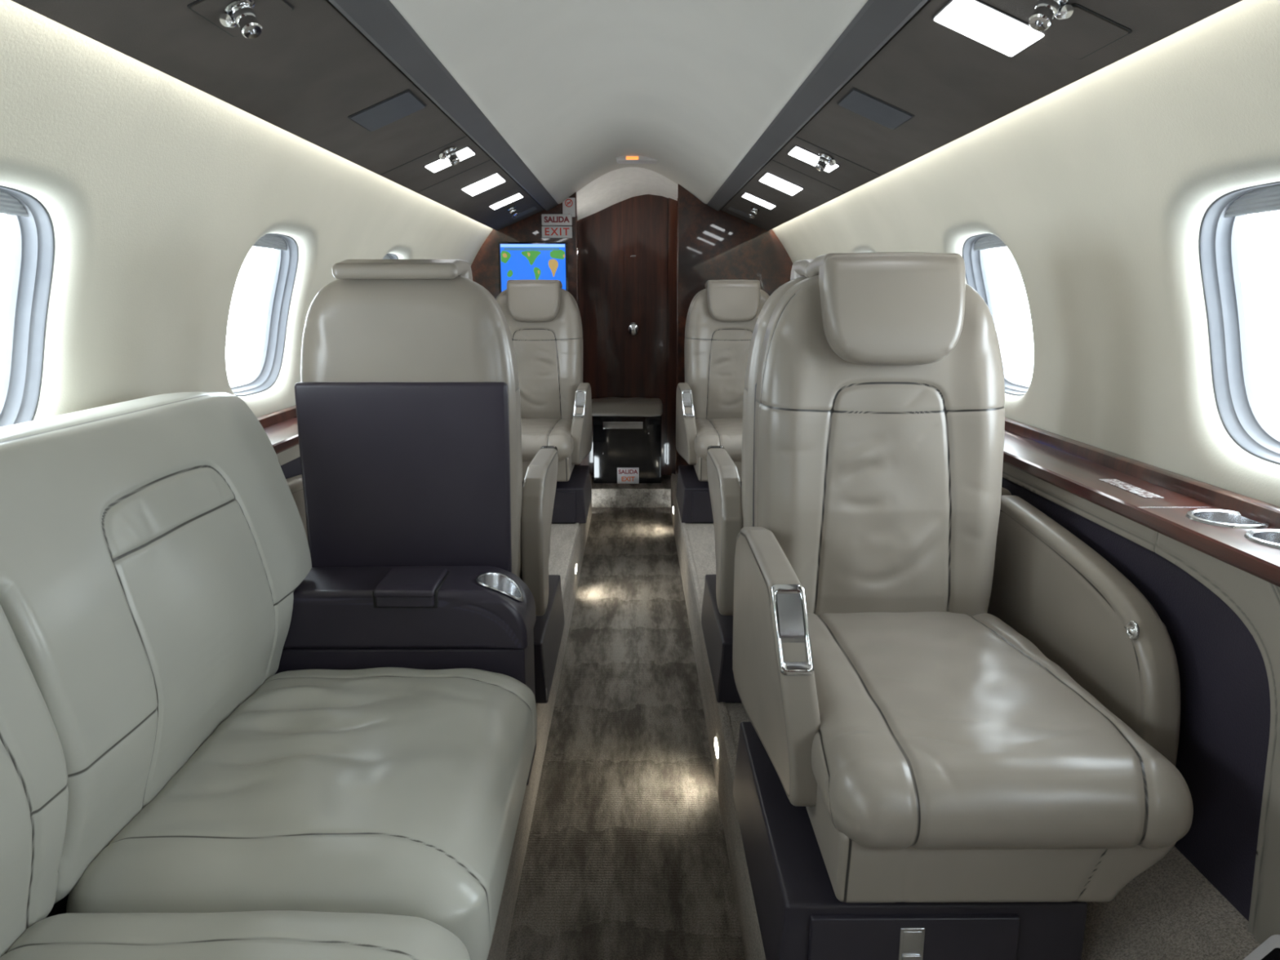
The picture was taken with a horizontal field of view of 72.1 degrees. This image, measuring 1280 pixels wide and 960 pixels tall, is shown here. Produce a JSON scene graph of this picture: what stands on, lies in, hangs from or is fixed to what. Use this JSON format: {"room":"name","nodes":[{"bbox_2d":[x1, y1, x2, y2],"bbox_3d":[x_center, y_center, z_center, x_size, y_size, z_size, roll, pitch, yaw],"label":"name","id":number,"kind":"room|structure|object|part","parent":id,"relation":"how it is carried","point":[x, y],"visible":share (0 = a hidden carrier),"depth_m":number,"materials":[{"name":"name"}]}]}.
{"room":"aircraft cabin","nodes":[
{"label":"aircraft cabin","id":0,"kind":"room"},
{"bbox_2d":[0,0,493,420],"bbox_3d":[-0.486,-0.485,1.555,0.936,0.967,5.752,0,12,0],"label":"wall","id":1,"kind":"structure","parent":0,"point":[156,189],"depth_m":1.52,"materials":[{"name":"beige plastic"}]},
{"bbox_2d":[0,185,54,426],"bbox_3d":[-0.929,-0.211,1.176,0.149,0.418,0.402,0,12,0],"label":"window","id":2,"kind":"structure","parent":1,"relation":"in","point":[32,234],"depth_m":1.35,"materials":[{"name":"plastic"}]},
{"bbox_2d":[0,191,28,217],"bbox_3d":[-0.893,-0.373,1.142,0.023,0.036,0.305,0,12,0],"label":"shade","id":3,"kind":"object","parent":2,"relation":"attached to","point":[13,203],"depth_m":1.25,"materials":[{"name":"plastic"}]},
{"bbox_2d":[230,233,298,396],"bbox_3d":[-0.935,-0.412,2.135,0.149,0.418,0.402,0,12,0],"label":"window","id":4,"kind":"structure","parent":1,"relation":"in","point":[266,373],"depth_m":2.30,"materials":[{"name":"plastic"}]},
{"bbox_2d":[253,233,287,250],"bbox_3d":[-0.899,-0.574,2.102,0.023,0.036,0.305,0,12,0],"label":"shade","id":5,"kind":"object","parent":4,"relation":"attached to","point":[279,242],"depth_m":2.15,"materials":[{"name":"plastic"}]},
{"bbox_2d":[11,0,557,231],"bbox_3d":[-0.534,-0.718,1.532,0.312,0.151,5.700,0,12,0],"label":"panel","id":6,"kind":"object","parent":1,"relation":"attached to","point":[353,80],"visible":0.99,"depth_m":1.53,"materials":[{"name":"black plastic"}]},
{"bbox_2d":[219,0,262,39],"bbox_3d":[-0.529,-0.611,1.166,0.057,0.049,0.040,0,12,0],"label":"air nozzle","id":7,"kind":"object","parent":6,"relation":"attached to","point":[241,13],"visible":1,"depth_m":1.16,"materials":[{"name":"silver metal"}]},
{"bbox_3d":[-0.548,-0.613,1.172,0.020,0.021,0.024,0,12,0],"label":"knob","id":8,"kind":"part","parent":7,"relation":"part of","materials":[{"name":"silver metal"}]},
{"bbox_3d":[-0.517,-0.603,1.164,0.033,0.034,0.027,8,14,33],"label":"spout","id":9,"kind":"part","parent":7,"relation":"part of","materials":[{"name":"silver metal"}]},
{"bbox_3d":[-0.530,-0.632,1.177,0.086,0.039,0.130,0,12,0],"label":"mask door","id":10,"kind":"part","parent":6,"relation":"part of","materials":[{"name":"grey plastic"}]},
{"bbox_2d":[439,146,459,165],"bbox_3d":[-0.513,-0.872,2.368,0.057,0.049,0.040,0,12,0],"label":"air nozzle","id":11,"kind":"object","parent":6,"relation":"attached to","point":[449,153],"visible":1,"depth_m":2.36,"materials":[{"name":"silver metal"}]},
{"bbox_3d":[-0.532,-0.874,2.374,0.020,0.021,0.024,0,12,0],"label":"knob","id":12,"kind":"part","parent":11,"relation":"part of","materials":[{"name":"silver metal"}]},
{"bbox_3d":[-0.501,-0.864,2.366,0.033,0.034,0.027,8,14,33],"label":"spout","id":13,"kind":"part","parent":11,"relation":"part of","materials":[{"name":"silver metal"}]},
{"bbox_2d":[423,146,475,172],"bbox_3d":[-0.538,-0.907,2.491,0.127,0.056,0.123,0,12,0],"label":"ceiling light","id":14,"kind":"object","parent":6,"relation":"attached to","point":[466,152],"visible":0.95,"depth_m":2.48,"materials":[{"name":"white plastic"}]},
{"bbox_2d":[460,172,506,195],"bbox_3d":[-0.541,-1.024,3.052,0.127,0.056,0.208,0,12,0],"label":"ceiling light","id":15,"kind":"object","parent":6,"relation":"attached to","point":[492,180],"visible":1,"depth_m":3.03,"materials":[{"name":"white plastic"}]},
{"bbox_2d":[488,192,524,209],"bbox_3d":[-0.544,-1.136,3.585,0.127,0.056,0.138,0,12,0],"label":"ceiling light","id":16,"kind":"object","parent":6,"relation":"attached to","point":[512,198],"visible":1,"depth_m":3.57,"materials":[{"name":"white plastic"}]},
{"bbox_2d":[507,205,518,217],"bbox_3d":[-0.548,-1.156,3.790,0.046,0.049,0.040,0,12,0],"label":"air nozzle","id":17,"kind":"object","parent":6,"relation":"attached to","point":[513,211],"visible":1,"depth_m":3.78,"materials":[{"name":"silver metal"}]},
{"bbox_3d":[-0.541,-1.148,3.788,0.033,0.034,0.027,8,14,33],"label":"spout","id":18,"kind":"part","parent":17,"relation":"part of","materials":[{"name":"silver metal"}]},
{"bbox_3d":[-0.541,-1.248,4.108,0.112,0.050,0.120,0,12,0],"label":"panel","id":19,"kind":"part","parent":6,"relation":"part of","materials":[{"name":"black plastic"}]},
{"bbox_2d":[382,253,398,259],"bbox_3d":[-0.941,-0.612,3.094,0.149,0.418,0.402,0,12,0],"label":"window","id":20,"kind":"structure","parent":1,"relation":"in","point":[388,256],"depth_m":3.14,"materials":[{"name":"plastic"}]},
{"bbox_2d":[382,254,390,259],"bbox_3d":[-0.905,-0.774,3.061,0.023,0.036,0.305,0,12,0],"label":"shade","id":21,"kind":"object","parent":20,"relation":"attached to","point":[387,256],"depth_m":3.13,"materials":[{"name":"plastic"}]},
{"bbox_2d":[276,444,302,479],"bbox_3d":[-0.797,-0.090,3.104,0.010,0.465,2.873,0,12,0],"label":"wall","id":22,"kind":"structure","parent":0,"point":[289,460],"depth_m":1.99,"materials":[{"name":"leather"}]},
{"bbox_3d":[-0.792,-0.294,3.061,0.001,0.048,2.873,0,12,0],"label":"leather panel","id":23,"kind":"part","parent":22,"relation":"part of","materials":[{"name":"grey leather"}]},
{"bbox_3d":[-0.797,-0.066,3.109,0.010,0.417,2.873,0,12,0],"label":"inset panel","id":24,"kind":"part","parent":22,"relation":"part of","materials":[{"name":"fabric"}]},
{"bbox_2d":[486,475,591,959],"bbox_3d":[-0.527,0.583,1.804,0.583,0.360,5.699,0,12,0],"label":"floor","id":25,"kind":"structure","parent":0,"point":[561,535],"depth_m":2.14,"materials":[{"name":"carpet"}]},
{"bbox_2d":[0,391,537,959],"bbox_3d":[-0.518,0.333,1.018,0.676,0.751,1.342,0,12,0],"label":"sofa","id":26,"kind":"object","parent":25,"relation":"on","point":[166,793],"visible":1,"depth_m":1.09,"materials":[{"name":"leather"}]},
{"bbox_3d":[-0.730,0.303,0.637,0.246,0.536,0.608,0,12,0],"label":"backrest","id":27,"kind":"part","parent":26,"relation":"part of","materials":[{"name":"leather"}]},
{"bbox_3d":[-0.491,0.586,1.011,0.525,0.080,1.205,0,12,0],"label":"frame","id":28,"kind":"part","parent":26,"relation":"part of","materials":[{"name":"black"}]},
{"bbox_3d":[-0.734,0.166,1.295,0.247,0.536,0.728,0,12,0],"label":"backrest","id":29,"kind":"part","parent":26,"relation":"part of","materials":[{"name":"leather"}]},
{"bbox_2d":[0,910,470,959],"bbox_3d":[-0.424,0.597,0.698,0.494,0.195,0.604,0,12,0],"label":"seat cushion","id":30,"kind":"object","parent":26,"relation":"on","point":[86,935],"depth_m":0.91,"materials":[{"name":"leather"}]},
{"bbox_2d":[66,666,537,959],"bbox_3d":[-0.428,0.469,1.305,0.494,0.198,0.625,0,12,0],"label":"seat cushion","id":31,"kind":"object","parent":26,"relation":"on","point":[384,790],"depth_m":1.13,"materials":[{"name":"leather"}]},
{"bbox_2d":[275,565,536,785],"bbox_3d":[-0.512,0.372,1.688,0.612,0.401,0.174,0,12,0],"label":"console","id":32,"kind":"object","parent":25,"relation":"on","point":[433,617],"visible":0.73,"depth_m":1.60,"materials":[{"name":"leather"}]},
{"bbox_3d":[-0.421,0.189,1.624,0.107,0.017,0.123,0,12,0],"label":"lid","id":33,"kind":"part","parent":32,"relation":"part of","materials":[{"name":"leather"}]},
{"bbox_2d":[285,259,564,703],"bbox_3d":[-0.491,-0.011,2.103,0.565,0.981,0.763,0,12,0],"label":"armchair","id":34,"kind":"object","parent":25,"relation":"on","point":[407,395],"visible":0.73,"depth_m":1.70,"materials":[{"name":"leather"}]},
{"bbox_3d":[-0.748,0.167,2.045,0.051,0.415,0.568,0,12,0],"label":"armrest","id":35,"kind":"part","parent":34,"relation":"part of","materials":[{"name":"beige leather"}]},
{"bbox_3d":[-0.459,0.063,1.744,0.408,0.513,0.026,0,12,0],"label":"panel","id":36,"kind":"part","parent":34,"relation":"part of","materials":[{"name":"leather"}]},
{"bbox_3d":[-0.459,-0.071,1.821,0.425,0.690,0.204,0,12,0],"label":"backrest","id":37,"kind":"part","parent":34,"relation":"part of","materials":[{"name":"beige leather"}]},
{"bbox_3d":[-0.248,0.105,2.107,0.078,0.319,0.471,0,12,0],"label":"armrest","id":38,"kind":"part","parent":34,"relation":"part of","materials":[{"name":"beige leather"}]},
{"bbox_2d":[495,280,591,523],"bbox_3d":[-0.502,-0.361,3.777,0.565,0.981,0.763,0,12,0],"label":"armchair","id":39,"kind":"object","parent":25,"relation":"on","point":[543,318],"visible":0.52,"depth_m":3.91,"materials":[{"name":"leather"}]},
{"bbox_3d":[-0.473,-0.529,4.012,0.425,0.690,0.204,0,12,0],"label":"backrest","id":40,"kind":"part","parent":39,"relation":"part of","materials":[{"name":"beige leather"}]},
{"bbox_2d":[520,417,573,462],"bbox_3d":[-0.487,-0.178,3.736,0.428,0.116,0.607,0,12,0],"label":"seat cushion","id":41,"kind":"object","parent":39,"relation":"on","point":[536,433],"depth_m":3.49,"materials":[{"name":"beige leather"}]},
{"bbox_3d":[-0.484,-0.098,3.756,0.402,0.105,0.562,0,12,0],"label":"seat frame","id":42,"kind":"part","parent":39,"relation":"part of","materials":[{"name":"beige leather"}]},
{"bbox_3d":[-0.396,0.111,3.574,0.268,0.128,0.012,0,12,0],"label":"drawer","id":43,"kind":"part","parent":39,"relation":"part of","materials":[{"name":"black leather"}]},
{"bbox_3d":[-0.246,-0.313,3.595,0.039,0.085,0.040,0,12,0],"label":"chrome lid","id":44,"kind":"part","parent":39,"relation":"part of","materials":[{"name":"metal"}]},
{"bbox_3d":[-0.259,-0.254,3.823,0.078,0.319,0.471,0,12,0],"label":"armrest","id":45,"kind":"part","parent":39,"relation":"part of","materials":[{"name":"beige leather"}]},
{"bbox_2d":[577,217,581,465],"bbox_3d":[-0.358,-0.753,4.749,0.040,1.770,0.520,0,12,0],"label":"wall","id":46,"kind":"structure","parent":0,"point":[577,218],"depth_m":4.84,"materials":[{"name":"brown wood"}]},
{"bbox_2d":[504,507,745,959],"bbox_3d":[-0.028,0.760,1.911,0.455,0.030,5.830,0,12,0],"label":"floor","id":47,"kind":"structure","parent":0,"point":[626,856],"depth_m":2.05,"materials":[{"name":"wood"}]},
{"bbox_2d":[577,167,677,220],"bbox_3d":[-0.058,-1.467,4.546,0.640,0.251,0.500,0,12,0],"label":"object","id":48,"kind":"structure","parent":0,"point":[615,186],"depth_m":4.59,"materials":[{"name":"white plastic"}]},
{"bbox_2d":[389,0,867,204],"bbox_3d":[-0.018,-0.859,1.521,0.750,0.178,5.730,0,12,0],"label":"ceiling","id":49,"kind":"structure","parent":0,"point":[573,87],"depth_m":2.15,"materials":[{"name":"fabric"}]},
{"bbox_2d":[616,155,657,163],"bbox_3d":[-0.012,-1.455,3.985,0.190,0.032,0.104,0,12,0],"label":"sign","id":50,"kind":"object","parent":49,"relation":"attached to","point":[625,158],"visible":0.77,"depth_m":3.94,"materials":[{"name":"grey plastic"}]},
{"bbox_2d":[591,474,671,507],"bbox_3d":[-0.048,0.072,4.944,0.535,0.135,0.390,0,12,0],"label":"step","id":51,"kind":"structure","parent":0,"point":[603,495],"depth_m":4.75,"materials":[{"name":"carpet"}]},
{"bbox_2d":[591,396,662,483],"bbox_3d":[-0.076,-0.225,4.913,0.395,0.459,0.260,0,12,0],"label":"cabinet","id":52,"kind":"object","parent":51,"relation":"on","point":[627,431],"visible":0.96,"depth_m":4.82,"materials":[{"name":"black wood"}]},
{"bbox_2d":[617,467,639,484],"bbox_3d":[-0.066,-0.024,4.851,0.120,0.089,0.011,0,12,0],"label":"exit sign","id":53,"kind":"object","parent":52,"relation":"attached to","point":[624,475],"visible":1,"depth_m":4.85,"materials":[{"name":"white plastic"}]},
{"bbox_2d":[471,183,792,474],"bbox_3d":[-0.036,-0.652,4.486,1.808,1.680,0.050,0,12,0],"label":"wall","id":54,"kind":"structure","parent":0,"point":[714,245],"depth_m":4.36,"materials":[{"name":"brown wood"}]},
{"bbox_2d":[497,241,568,293],"bbox_3d":[-0.528,-1.048,4.361,0.340,0.253,0.028,0,12,0],"label":"monitor","id":55,"kind":"object","parent":54,"relation":"attached to","point":[517,260],"visible":0.63,"depth_m":4.34,"materials":[{"name":"blue glass"}]},
{"bbox_2d":[541,213,572,238],"bbox_3d":[-0.408,-1.247,4.322,0.148,0.112,0.022,0,12,0],"label":"exit sign","id":56,"kind":"object","parent":54,"relation":"attached to","point":[548,232],"visible":1,"depth_m":4.31,"materials":[{"name":"white plastic"}]},
{"bbox_3d":[-0.408,-1.276,4.316,0.148,0.053,0.021,0,12,0],"label":"plate","id":57,"kind":"part","parent":56,"relation":"part of","materials":[{"name":"white plastic"}]},
{"bbox_3d":[-0.408,-1.219,4.328,0.148,0.055,0.021,0,12,0],"label":"plate","id":58,"kind":"part","parent":56,"relation":"part of","materials":[{"name":"white plastic"}]},
{"bbox_2d":[562,197,575,217],"bbox_3d":[-0.348,-1.335,4.310,0.062,0.090,0.009,0,12,0],"label":"sign","id":59,"kind":"object","parent":54,"relation":"attached to","point":[569,204],"visible":0.86,"depth_m":4.31,"materials":[{"name":"white plastic"}]},
{"bbox_2d":[560,473,591,593],"bbox_3d":[-0.246,0.552,1.799,0.015,0.006,5.699,0,12,0],"label":"trim","id":60,"kind":"structure","parent":54,"relation":"attached to","point":[574,535],"depth_m":3.12,"materials":[{"name":"metal"}]},
{"bbox_2d":[574,192,580,465],"bbox_3d":[-0.315,-0.666,4.454,0.006,1.510,0.004,0,12,0],"label":"trim","id":61,"kind":"structure","parent":54,"relation":"attached to","point":[575,193],"depth_m":4.35,"materials":[{"name":"red wood"}]},
{"bbox_2d":[675,183,679,474],"bbox_3d":[0.189,-0.686,4.453,0.006,1.550,0.004,0,12,0],"label":"trim","id":62,"kind":"structure","parent":54,"relation":"attached to","point":[678,184],"depth_m":4.40,"materials":[{"name":"red wood"}]},
{"bbox_2d":[671,473,737,775],"bbox_3d":[0.190,0.552,1.802,0.015,0.006,5.699,0,12,0],"label":"trim","id":63,"kind":"structure","parent":54,"relation":"attached to","point":[732,750],"depth_m":2.00,"materials":[{"name":"carpet"}]},
{"bbox_2d":[623,198,668,474],"bbox_3d":[-0.040,-0.800,5.022,1.200,1.850,0.040,0,12,0],"label":"wall","id":64,"kind":"structure","parent":0,"point":[668,198],"depth_m":4.98,"materials":[{"name":"brown wood"}]},
{"bbox_2d":[577,194,677,475],"bbox_3d":[-0.063,-0.791,4.942,0.572,1.566,0.104,0,12,0],"label":"door","id":65,"kind":"structure","parent":64,"relation":"in","point":[651,237],"depth_m":4.90,"materials":[{"name":"brown wood"}]},
{"bbox_3d":[-0.037,-0.840,4.905,0.072,0.072,0.051,0,12,0],"label":"knob","id":66,"kind":"part","parent":65,"relation":"part of","materials":[{"name":"silver metal"}]},
{"bbox_3d":[0.189,-0.782,4.951,0.068,1.544,0.040,0,12,0],"label":"edge post","id":67,"kind":"part","parent":65,"relation":"part of","materials":[{"name":"red wood"}]},
{"bbox_2d":[671,474,1260,959],"bbox_3d":[0.481,0.582,1.810,0.602,0.360,5.699,0,12,0],"label":"floor","id":68,"kind":"structure","parent":0,"point":[1170,911],"depth_m":1.22,"materials":[{"name":"carpet"}]},
{"bbox_2d":[714,737,718,758],"bbox_3d":[0.178,0.618,2.030,0.007,0.024,0.056,0,12,0],"label":"floor light","id":69,"kind":"object","parent":68,"relation":"attached to","point":[716,746],"visible":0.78,"depth_m":2.02,"materials":[{"name":"white plastic"}]},
{"bbox_2d":[675,280,769,523],"bbox_3d":[0.449,-0.362,3.783,0.565,0.981,0.763,0,12,0],"label":"armchair","id":70,"kind":"object","parent":68,"relation":"on","point":[722,317],"visible":0.61,"depth_m":3.91,"materials":[{"name":"leather"}]},
{"bbox_3d":[0.205,-0.254,3.826,0.078,0.319,0.471,0,12,0],"label":"armrest","id":71,"kind":"part","parent":70,"relation":"part of","materials":[{"name":"beige leather"}]},
{"bbox_3d":[0.195,-0.314,3.598,0.039,0.085,0.040,0,12,0],"label":"chrome lid","id":72,"kind":"part","parent":70,"relation":"part of","materials":[{"name":"metal"}]},
{"bbox_3d":[0.346,0.110,3.579,0.268,0.128,0.012,0,12,0],"label":"drawer","id":73,"kind":"part","parent":70,"relation":"part of","materials":[{"name":"black leather"}]},
{"bbox_3d":[0.432,-0.099,3.761,0.402,0.105,0.562,0,12,0],"label":"seat frame","id":74,"kind":"part","parent":70,"relation":"part of","materials":[{"name":"beige leather"}]},
{"bbox_2d":[693,417,742,461],"bbox_3d":[0.435,-0.179,3.742,0.428,0.116,0.607,0,12,0],"label":"seat cushion","id":75,"kind":"object","parent":70,"relation":"on","point":[726,433],"depth_m":3.50,"materials":[{"name":"beige leather"}]},
{"bbox_3d":[0.417,-0.530,4.017,0.425,0.690,0.204,0,12,0],"label":"backrest","id":76,"kind":"part","parent":70,"relation":"part of","materials":[{"name":"beige leather"}]},
{"bbox_2d":[701,259,1011,702],"bbox_3d":[0.455,-0.012,2.108,0.565,0.981,0.763,0,12,0],"label":"armchair","id":77,"kind":"object","parent":68,"relation":"on","point":[731,504],"visible":0.12,"depth_m":1.90,"materials":[{"name":"leather"}]},
{"bbox_3d":[0.211,0.104,2.110,0.078,0.319,0.471,0,12,0],"label":"armrest","id":78,"kind":"part","parent":77,"relation":"part of","materials":[{"name":"beige leather"}]},
{"bbox_3d":[0.426,0.062,1.749,0.408,0.513,0.026,0,12,0],"label":"panel","id":79,"kind":"part","parent":77,"relation":"part of","materials":[{"name":"leather"}]},
{"bbox_3d":[0.426,-0.072,1.827,0.425,0.690,0.204,0,12,0],"label":"backrest","id":80,"kind":"part","parent":77,"relation":"part of","materials":[{"name":"beige leather"}]},
{"bbox_3d":[0.712,0.166,2.054,0.051,0.415,0.568,0,12,0],"label":"armrest","id":81,"kind":"part","parent":77,"relation":"part of","materials":[{"name":"beige leather"}]},
{"bbox_2d":[732,252,1193,959],"bbox_3d":[0.455,0.148,1.344,0.565,0.981,0.763,0,12,0],"label":"armchair","id":82,"kind":"object","parent":68,"relation":"on","point":[961,736],"visible":1,"depth_m":1.29,"materials":[{"name":"leather"}]},
{"bbox_3d":[0.422,0.072,1.702,0.408,0.513,0.026,0,12,0],"label":"panel","id":83,"kind":"part","parent":82,"relation":"part of","materials":[{"name":"leather"}]},
{"bbox_3d":[0.211,0.256,1.387,0.078,0.319,0.471,0,12,0],"label":"armrest","id":84,"kind":"part","parent":82,"relation":"part of","materials":[{"name":"beige leather"}]},
{"bbox_3d":[0.201,0.196,1.159,0.039,0.085,0.040,0,12,0],"label":"chrome lid","id":85,"kind":"part","parent":82,"relation":"part of","materials":[{"name":"metal"}]},
{"bbox_3d":[0.422,-0.020,1.578,0.425,0.690,0.204,0,12,0],"label":"backrest","id":86,"kind":"part","parent":82,"relation":"part of","materials":[{"name":"beige leather"}]},
{"bbox_3d":[0.352,0.620,1.139,0.268,0.128,0.012,0,12,0],"label":"drawer","id":87,"kind":"part","parent":82,"relation":"part of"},
{"bbox_3d":[0.438,0.411,1.322,0.402,0.105,0.562,0,12,0],"label":"seat frame","id":88,"kind":"part","parent":82,"relation":"part of","materials":[{"name":"beige leather"}]},
{"bbox_2d":[807,611,1193,849],"bbox_3d":[0.441,0.331,1.302,0.428,0.116,0.607,0,12,0],"label":"seat cushion","id":89,"kind":"object","parent":82,"relation":"on","point":[926,730],"depth_m":1.07,"materials":[{"name":"beige leather"}]},
{"bbox_3d":[0.711,0.288,1.468,0.051,0.415,0.568,0,12,0],"label":"armrest","id":90,"kind":"part","parent":82,"relation":"part of","materials":[{"name":"beige leather"}]},
{"bbox_2d":[1243,934,1279,959],"bbox_3d":[0.731,0.575,0.981,0.056,0.061,0.130,0,12,0],"label":"floor outlet","id":91,"kind":"object","parent":68,"relation":"attached to","point":[1269,949],"visible":1,"depth_m":1.03,"materials":[{"name":"grey metal"}]},
{"bbox_2d":[1261,947,1279,959],"bbox_3d":[0.727,0.572,0.980,0.002,0.050,0.100,41,9,-8],"label":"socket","id":92,"kind":"object","parent":91,"relation":"attached to","point":[1267,953],"depth_m":1.03,"materials":[{"name":"grey plastic"}]},
{"bbox_2d":[772,0,1279,506],"bbox_3d":[0.450,-0.486,1.560,0.936,0.967,5.752,0,12,0],"label":"wall","id":93,"kind":"structure","parent":0,"point":[1099,188],"depth_m":1.49,"materials":[{"name":"white plastic"}]},
{"bbox_2d":[706,0,1242,231],"bbox_3d":[0.498,-0.720,1.538,0.312,0.151,5.700,0,12,0],"label":"panel","id":94,"kind":"object","parent":93,"relation":"attached to","point":[899,85],"visible":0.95,"depth_m":1.58,"materials":[{"name":"black plastic"}]},
{"bbox_3d":[0.471,-1.249,4.114,0.112,0.050,0.120,0,12,0],"label":"panel","id":95,"kind":"part","parent":94,"relation":"part of","materials":[{"name":"black plastic"}]},
{"bbox_2d":[748,206,759,218],"bbox_3d":[0.492,-1.154,3.797,0.046,0.049,0.040,0,12,0],"label":"air nozzle","id":96,"kind":"object","parent":94,"relation":"attached to","point":[754,211],"visible":1,"depth_m":3.78,"materials":[{"name":"silver metal"}]},
{"bbox_3d":[0.485,-1.145,3.795,0.033,0.034,0.027,-8,14,-34],"label":"spout","id":97,"kind":"part","parent":96,"relation":"part of","materials":[{"name":"silver metal"}]},
{"bbox_2d":[742,191,776,209],"bbox_3d":[0.482,-1.133,3.572,0.127,0.056,0.138,0,12,0],"label":"ceiling light","id":98,"kind":"object","parent":94,"relation":"attached to","point":[748,196],"visible":1,"depth_m":3.55,"materials":[{"name":"white plastic"}]},
{"bbox_2d":[758,172,804,195],"bbox_3d":[0.485,-1.022,3.038,0.127,0.056,0.208,0,12,0],"label":"ceiling light","id":99,"kind":"object","parent":94,"relation":"attached to","point":[769,179],"visible":1,"depth_m":3.02,"materials":[{"name":"white plastic"}]},
{"bbox_2d":[787,145,839,172],"bbox_3d":[0.489,-0.905,2.483,0.127,0.056,0.133,0,12,0],"label":"ceiling light","id":100,"kind":"object","parent":94,"relation":"attached to","point":[797,152],"visible":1,"depth_m":2.47,"materials":[{"name":"white plastic"}]},
{"bbox_2d":[815,152,835,171],"bbox_3d":[0.501,-0.859,2.378,0.057,0.049,0.040,0,12,0],"label":"air nozzle","id":101,"kind":"object","parent":94,"relation":"attached to","point":[824,158],"visible":1,"depth_m":2.37,"materials":[{"name":"silver metal"}]},
{"bbox_3d":[0.489,-0.851,2.375,0.033,0.034,0.027,-8,14,-34],"label":"spout","id":102,"kind":"part","parent":101,"relation":"part of","materials":[{"name":"silver metal"}]},
{"bbox_3d":[0.520,-0.861,2.384,0.020,0.021,0.024,0,12,0],"label":"knob","id":103,"kind":"part","parent":101,"relation":"part of","materials":[{"name":"silver metal"}]},
{"bbox_2d":[932,0,1044,56],"bbox_3d":[0.497,-0.649,1.257,0.127,0.056,0.118,0,12,0],"label":"ceiling light","id":104,"kind":"object","parent":94,"relation":"attached to","point":[979,20],"visible":0.99,"depth_m":1.25,"materials":[{"name":"white plastic"}]},
{"bbox_2d":[1028,0,1073,31],"bbox_3d":[0.517,-0.590,1.106,0.057,0.049,0.040,0,12,0],"label":"air nozzle","id":105,"kind":"object","parent":94,"relation":"attached to","point":[1041,19],"visible":1,"depth_m":1.10,"materials":[{"name":"silver metal"}]},
{"bbox_3d":[0.504,-0.582,1.103,0.033,0.034,0.027,-8,14,-34],"label":"spout","id":106,"kind":"part","parent":105,"relation":"part of","materials":[{"name":"silver metal"}]},
{"bbox_3d":[0.535,-0.592,1.112,0.020,0.021,0.024,0,12,0],"label":"knob","id":107,"kind":"part","parent":105,"relation":"part of","materials":[{"name":"silver metal"}]},
{"bbox_3d":[0.582,-0.595,1.172,0.074,0.034,0.130,0,12,0],"label":"mask door","id":108,"kind":"part","parent":94,"relation":"part of","materials":[{"name":"grey plastic"}]},
{"bbox_2d":[962,233,1029,395],"bbox_3d":[0.892,-0.414,2.146,0.149,0.418,0.402,0,12,0],"label":"window","id":109,"kind":"structure","parent":93,"relation":"in","point":[974,249],"depth_m":2.28,"materials":[{"name":"plastic"}]},
{"bbox_2d":[973,234,1006,250],"bbox_3d":[0.856,-0.576,2.112,0.023,0.036,0.305,0,12,0],"label":"shade","id":110,"kind":"object","parent":109,"relation":"attached to","point":[982,242],"depth_m":2.16,"materials":[{"name":"plastic"}]},
{"bbox_2d":[1198,181,1279,465],"bbox_3d":[0.898,-0.213,1.187,0.149,0.418,0.402,0,12,0],"label":"window","id":111,"kind":"structure","parent":93,"relation":"in","point":[1241,412],"depth_m":1.36,"materials":[{"name":"plastic"}]},
{"bbox_2d":[1223,184,1279,217],"bbox_3d":[0.862,-0.375,1.153,0.023,0.036,0.305,0,12,0],"label":"shade","id":112,"kind":"object","parent":111,"relation":"attached to","point":[1264,198],"depth_m":1.23,"materials":[{"name":"plastic"}]},
{"bbox_2d":[1001,462,1279,944],"bbox_3d":[0.752,0.198,1.731,0.010,0.465,5.698,0,12,0],"label":"wall","id":113,"kind":"structure","parent":0,"point":[1221,620],"depth_m":1.15,"materials":[{"name":"leather"}]},
{"bbox_2d":[1003,417,1279,586],"bbox_3d":[0.809,-0.018,1.696,0.146,0.090,5.677,0,12,0],"label":"ledge","id":114,"kind":"object","parent":113,"relation":"attached to","point":[1241,531],"visible":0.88,"depth_m":1.35,"materials":[{"name":"brown wood"}]},
{"bbox_2d":[1099,479,1164,497],"bbox_3d":[0.801,0.013,1.438,0.029,0.001,0.140,0,12,0],"label":"placard","id":115,"kind":"object","parent":114,"relation":"on","point":[1126,486],"visible":1,"depth_m":1.43,"materials":[{"name":"metal"}]},
{"bbox_3d":[-0.824,0.515,0.322,0.230,0.500,2.830,0,12,0],"label":"wall","id":116,"kind":"structure","parent":0,"visible":0},
{"bbox_2d":[256,404,298,453],"bbox_3d":[-0.852,-0.324,3.054,0.140,0.047,2.872,0,12,0],"label":"ledge","id":117,"kind":"object","parent":116,"relation":"attached to","point":[280,426],"visible":0.02,"depth_m":2.09,"materials":[{"name":"brown wood"}]}
]}

